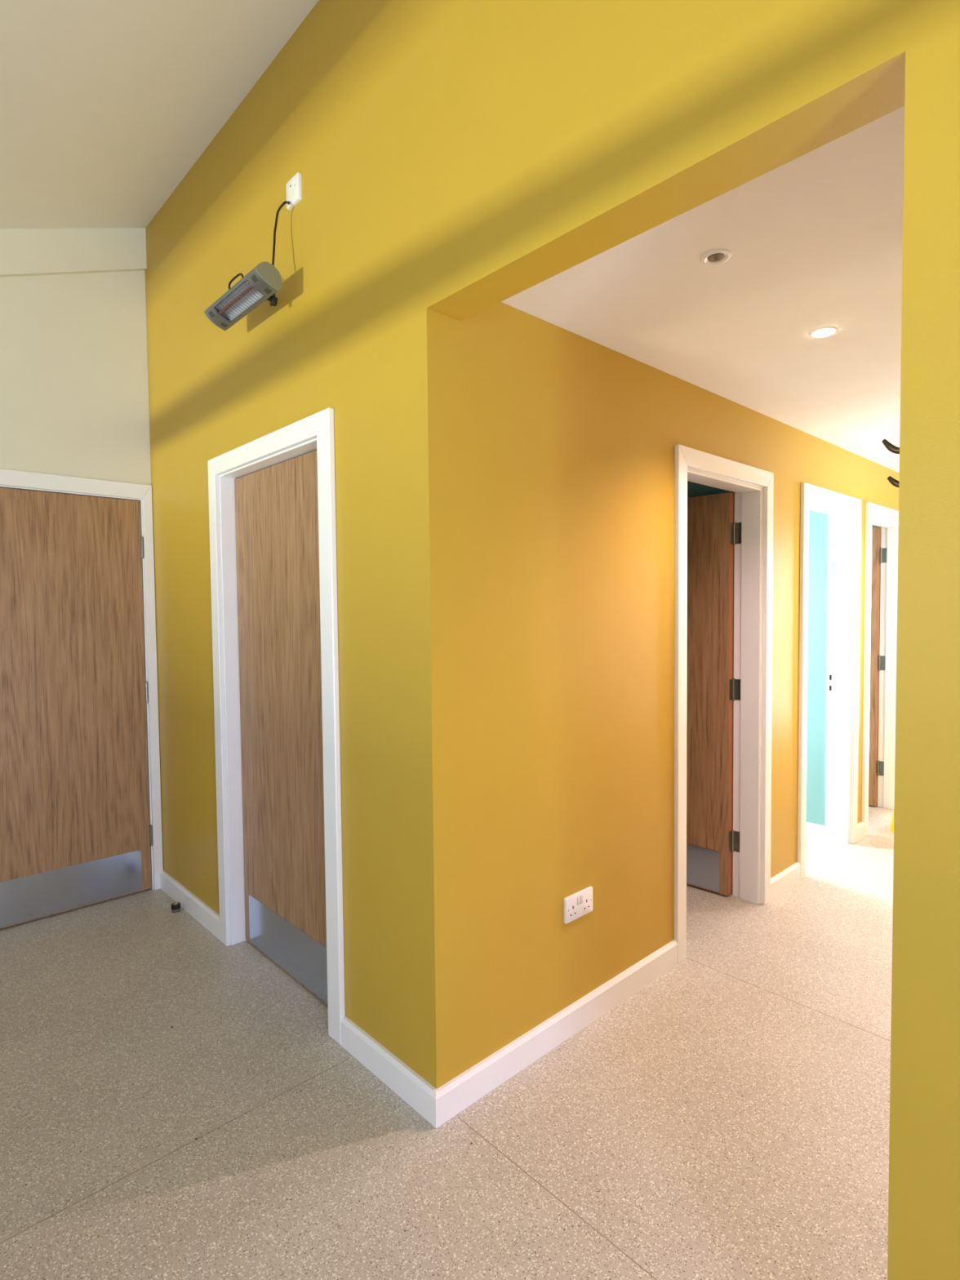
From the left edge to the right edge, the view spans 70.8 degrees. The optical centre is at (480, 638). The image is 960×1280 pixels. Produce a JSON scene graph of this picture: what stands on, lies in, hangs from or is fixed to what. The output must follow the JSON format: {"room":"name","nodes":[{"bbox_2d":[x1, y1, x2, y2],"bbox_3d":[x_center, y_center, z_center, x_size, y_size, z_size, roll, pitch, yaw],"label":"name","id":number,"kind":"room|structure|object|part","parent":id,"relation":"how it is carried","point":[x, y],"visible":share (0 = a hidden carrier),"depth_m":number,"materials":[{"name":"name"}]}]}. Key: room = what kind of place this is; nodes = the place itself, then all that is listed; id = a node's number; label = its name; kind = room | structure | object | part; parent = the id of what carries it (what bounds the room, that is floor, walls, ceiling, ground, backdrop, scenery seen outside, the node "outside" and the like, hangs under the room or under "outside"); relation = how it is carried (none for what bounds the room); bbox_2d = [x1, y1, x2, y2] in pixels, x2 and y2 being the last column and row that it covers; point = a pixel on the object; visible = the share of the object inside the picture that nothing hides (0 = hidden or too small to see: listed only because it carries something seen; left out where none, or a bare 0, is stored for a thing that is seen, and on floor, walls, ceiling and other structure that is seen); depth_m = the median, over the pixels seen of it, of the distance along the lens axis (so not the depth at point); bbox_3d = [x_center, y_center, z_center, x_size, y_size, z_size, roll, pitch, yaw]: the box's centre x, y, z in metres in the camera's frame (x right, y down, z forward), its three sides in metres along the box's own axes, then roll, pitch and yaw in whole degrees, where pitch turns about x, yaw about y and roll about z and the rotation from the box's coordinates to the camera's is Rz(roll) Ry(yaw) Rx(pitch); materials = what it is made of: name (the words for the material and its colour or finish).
{"room":"hallway","nodes":[
{"label":"hallway","id":0,"kind":"room"},
{"bbox_2d":[0,271,151,485],"bbox_3d":[-2.414,-0.347,2.872,1.900,3.359,0.120,-3,3,-43],"label":"wall","id":1,"kind":"structure","parent":0,"point":[74,386],"depth_m":3.22,"materials":[{"name":"beige paint"}]},
{"bbox_2d":[0,227,146,277],"bbox_3d":[-2.339,-1.589,2.801,1.800,0.875,0.030,-3,3,-43],"label":"beam","id":2,"kind":"structure","parent":1,"relation":"attached to","point":[23,251],"depth_m":3.17,"materials":[{"name":"beige paint"}]},
{"bbox_2d":[0,468,163,928],"bbox_3d":[-2.061,0.275,3.206,0.967,2.082,0.140,-3,3,-43],"label":"door","id":3,"kind":"structure","parent":1,"relation":"in","point":[81,808],"depth_m":3.24,"materials":[{"name":"brown wood"}]},
{"bbox_3d":[-2.008,1.197,3.212,0.745,0.206,0.002,-3,3,-43],"label":"kick plate","id":4,"kind":"part","parent":3,"relation":"part of","materials":[{"name":"silver metal"}]},
{"bbox_2d":[0,0,318,228],"bbox_3d":[-0.480,-1.685,0.832,2.042,0.868,5.680,-3,3,-43],"label":"ceiling","id":5,"kind":"structure","parent":0,"point":[107,106],"depth_m":2.32,"materials":[{"name":"white paint"}]},
{"bbox_2d":[0,796,893,1279],"bbox_3d":[1.437,1.351,2.715,7.200,0.101,5.680,-3,3,-43],"label":"floor","id":6,"kind":"structure","parent":0,"point":[709,1124],"depth_m":1.89,"materials":[{"name":"plastic"}]},
{"bbox_2d":[170,902,180,913],"bbox_3d":[-1.460,1.289,3.245,0.043,0.040,0.043,-3,3,-43],"label":"door stop","id":7,"kind":"object","parent":6,"relation":"on","point":[175,907],"visible":1,"depth_m":3.23,"materials":[{"name":"rubber"}]},
{"bbox_2d":[889,805,894,831],"bbox_3d":[2.804,0.912,4.278,0.260,0.625,0.290,-3,3,-43],"label":"sign","id":8,"kind":"object","parent":6,"relation":"on","point":[892,820],"visible":0.02,"depth_m":4.31,"materials":[{"name":"yellow plastic"}]},
{"bbox_2d":[144,0,959,1279],"bbox_3d":[0.222,-0.320,1.528,0.122,3.359,5.680,-3,3,-43],"label":"wall","id":9,"kind":"structure","parent":0,"point":[454,159],"depth_m":1.84,"materials":[{"name":"paint"}]},
{"bbox_2d":[160,870,220,940],"bbox_3d":[-1.397,1.262,3.244,0.018,0.093,0.796,-3,3,-43],"label":"baseboard","id":10,"kind":"structure","parent":9,"relation":"attached to","point":[209,918],"depth_m":3.20,"materials":[{"name":"white paint"}]},
{"bbox_2d":[204,200,289,330],"bbox_3d":[-0.806,-1.311,2.372,0.163,0.347,0.432,-3,3,-43],"label":"heater","id":11,"kind":"object","parent":9,"relation":"attached to","point":[261,283],"visible":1,"depth_m":2.30,"materials":[{"name":"silver metal"}]},
{"bbox_3d":[-0.701,-1.147,2.300,0.024,0.022,0.024,-3,3,-43],"label":"knob","id":12,"kind":"part","parent":11,"relation":"part of","materials":[{"name":"grey plastic"}]},
{"bbox_2d":[207,407,345,1044],"bbox_3d":[-0.755,0.290,2.593,0.142,2.075,0.991,-3,3,-43],"label":"door","id":13,"kind":"structure","parent":9,"relation":"in","point":[272,496],"depth_m":2.61,"materials":[{"name":"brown wood"}]},
{"bbox_3d":[-0.743,1.207,2.639,0.002,0.206,0.727,-3,3,-43],"label":"kick plate","id":14,"kind":"part","parent":13,"relation":"part of","materials":[{"name":"silver metal"}]},
{"bbox_2d":[285,172,301,209],"bbox_3d":[-0.631,-1.510,2.282,0.015,0.086,0.086,-3,3,-43],"label":"electrical outlet","id":15,"kind":"object","parent":9,"relation":"attached to","point":[293,187],"visible":1,"depth_m":2.27,"materials":[{"name":"white plastic"}]},
{"bbox_2d":[461,302,899,1068],"bbox_3d":[1.766,0.056,3.706,5.078,2.403,0.140,-3,3,-43],"label":"wall","id":16,"kind":"structure","parent":0,"point":[570,439],"depth_m":2.27,"materials":[{"name":"paint"}]},
{"bbox_2d":[340,939,677,1128],"bbox_3d":[0.168,1.277,2.470,1.252,0.093,0.493,-3,3,-43],"label":"baseboard","id":17,"kind":"structure","parent":16,"relation":"attached to","point":[439,1105],"depth_m":2.10,"materials":[{"name":"white paint"}]},
{"bbox_2d":[564,886,592,924],"bbox_3d":[0.337,0.904,2.295,0.146,0.086,0.012,-3,3,-43],"label":"double socket","id":18,"kind":"object","parent":16,"relation":"attached to","point":[580,904],"visible":1,"depth_m":2.29,"materials":[{"name":"white plastic"}]},
{"bbox_2d":[674,444,773,963],"bbox_3d":[0.805,0.250,3.277,0.850,2.068,0.855,-3,3,-43],"label":"door","id":19,"kind":"structure","parent":16,"relation":"in","point":[706,532],"depth_m":3.28,"materials":[{"name":"white paint"}]},
{"bbox_3d":[0.974,1.152,3.568,0.606,0.206,0.002,2,3,44],"label":"kick plate","id":20,"kind":"part","parent":19,"relation":"part of","materials":[{"name":"silver metal"}]},
{"bbox_2d":[770,862,800,900],"bbox_3d":[1.541,1.225,3.424,0.359,0.093,0.018,-3,3,-43],"label":"baseboard","id":21,"kind":"structure","parent":16,"relation":"attached to","point":[783,881],"depth_m":3.42,"materials":[{"name":"white paint"}]},
{"bbox_2d":[797,482,861,879],"bbox_3d":[1.688,0.208,4.097,0.844,2.068,0.850,-3,3,-43],"label":"door","id":22,"kind":"structure","parent":16,"relation":"in","point":[844,511],"depth_m":4.05,"materials":[{"name":"white paint"}]},
{"bbox_3d":[2.140,0.269,4.128,0.002,0.095,0.012,-3,3,-43],"label":"strike plate","id":23,"kind":"part","parent":22,"relation":"part of","materials":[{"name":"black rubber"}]},
{"bbox_2d":[857,821,864,841],"bbox_3d":[2.336,1.187,4.166,0.129,0.093,0.018,-3,3,-43],"label":"baseboard","id":24,"kind":"structure","parent":16,"relation":"attached to","point":[860,826],"depth_m":4.16,"materials":[{"name":"white paint"}]},
{"bbox_2d":[861,502,898,836],"bbox_3d":[2.400,0.174,4.762,0.848,2.068,0.853,-3,3,-43],"label":"door","id":25,"kind":"structure","parent":16,"relation":"in","point":[882,656],"depth_m":4.75,"materials":[{"name":"white paint"}]},
{"bbox_2d":[501,106,904,472],"bbox_3d":[2.206,-1.103,3.248,5.178,0.080,1.357,-3,3,-43],"label":"ceiling","id":26,"kind":"structure","parent":0,"point":[815,240],"depth_m":1.96,"materials":[{"name":"white paint"}]},
{"bbox_2d":[700,248,732,265],"bbox_3d":[0.610,-0.985,1.746,0.079,0.010,0.079,-3,3,-43],"label":"recessed light","id":27,"kind":"object","parent":26,"relation":"in","point":[716,256],"visible":1,"depth_m":1.74,"materials":[{"name":"white plastic"}]},
{"bbox_2d":[809,326,836,337],"bbox_3d":[1.130,-1.009,2.225,0.079,0.012,0.079,-3,3,-43],"label":"recessed light","id":28,"kind":"object","parent":26,"relation":"in","point":[826,331],"visible":1,"depth_m":2.21,"materials":[{"name":"white plastic"}]},
{"bbox_2d":[687,480,734,888],"bbox_3d":[0.054,0.080,3.320,1.930,2.420,1.630,-3,3,-43],"label":"wall","id":29,"kind":"structure","parent":0,"point":[694,489],"depth_m":3.44,"materials":[{"name":"teal paint"}]},
{"bbox_2d":[806,510,828,826],"bbox_3d":[1.344,0.024,4.385,0.872,2.420,1.430,-3,3,-43],"label":"wall","id":30,"kind":"structure","parent":0,"point":[818,522],"depth_m":4.20,"materials":[{"name":"teal paint"}]},
{"bbox_2d":[805,822,825,837],"bbox_3d":[1.679,1.183,4.688,0.010,0.072,1.359,-3,3,-43],"label":"baseboard","id":31,"kind":"structure","parent":30,"relation":"attached to","point":[815,829],"depth_m":4.23,"materials":[{"name":"white paint"}]},
{"bbox_2d":[871,524,880,796],"bbox_3d":[2.140,-0.014,5.127,1.130,2.420,1.430,-3,3,-43],"label":"wall","id":32,"kind":"structure","parent":0,"point":[873,526],"depth_m":5.04,"materials":[{"name":"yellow paint"}]},
{"bbox_3d":[2.610,0.118,2.804,5.078,2.333,0.100,-3,3,-43],"label":"wall","id":33,"kind":"structure","parent":0,"visible":0},
{"bbox_2d":[881,439,899,487],"bbox_3d":[0.751,-0.319,1.183,0.030,0.106,0.087,-3,3,-43],"label":"coat hook","id":34,"kind":"object","parent":33,"relation":"attached to","point":[892,448],"visible":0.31,"depth_m":1.20,"materials":[{"name":"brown metal"}]}
]}

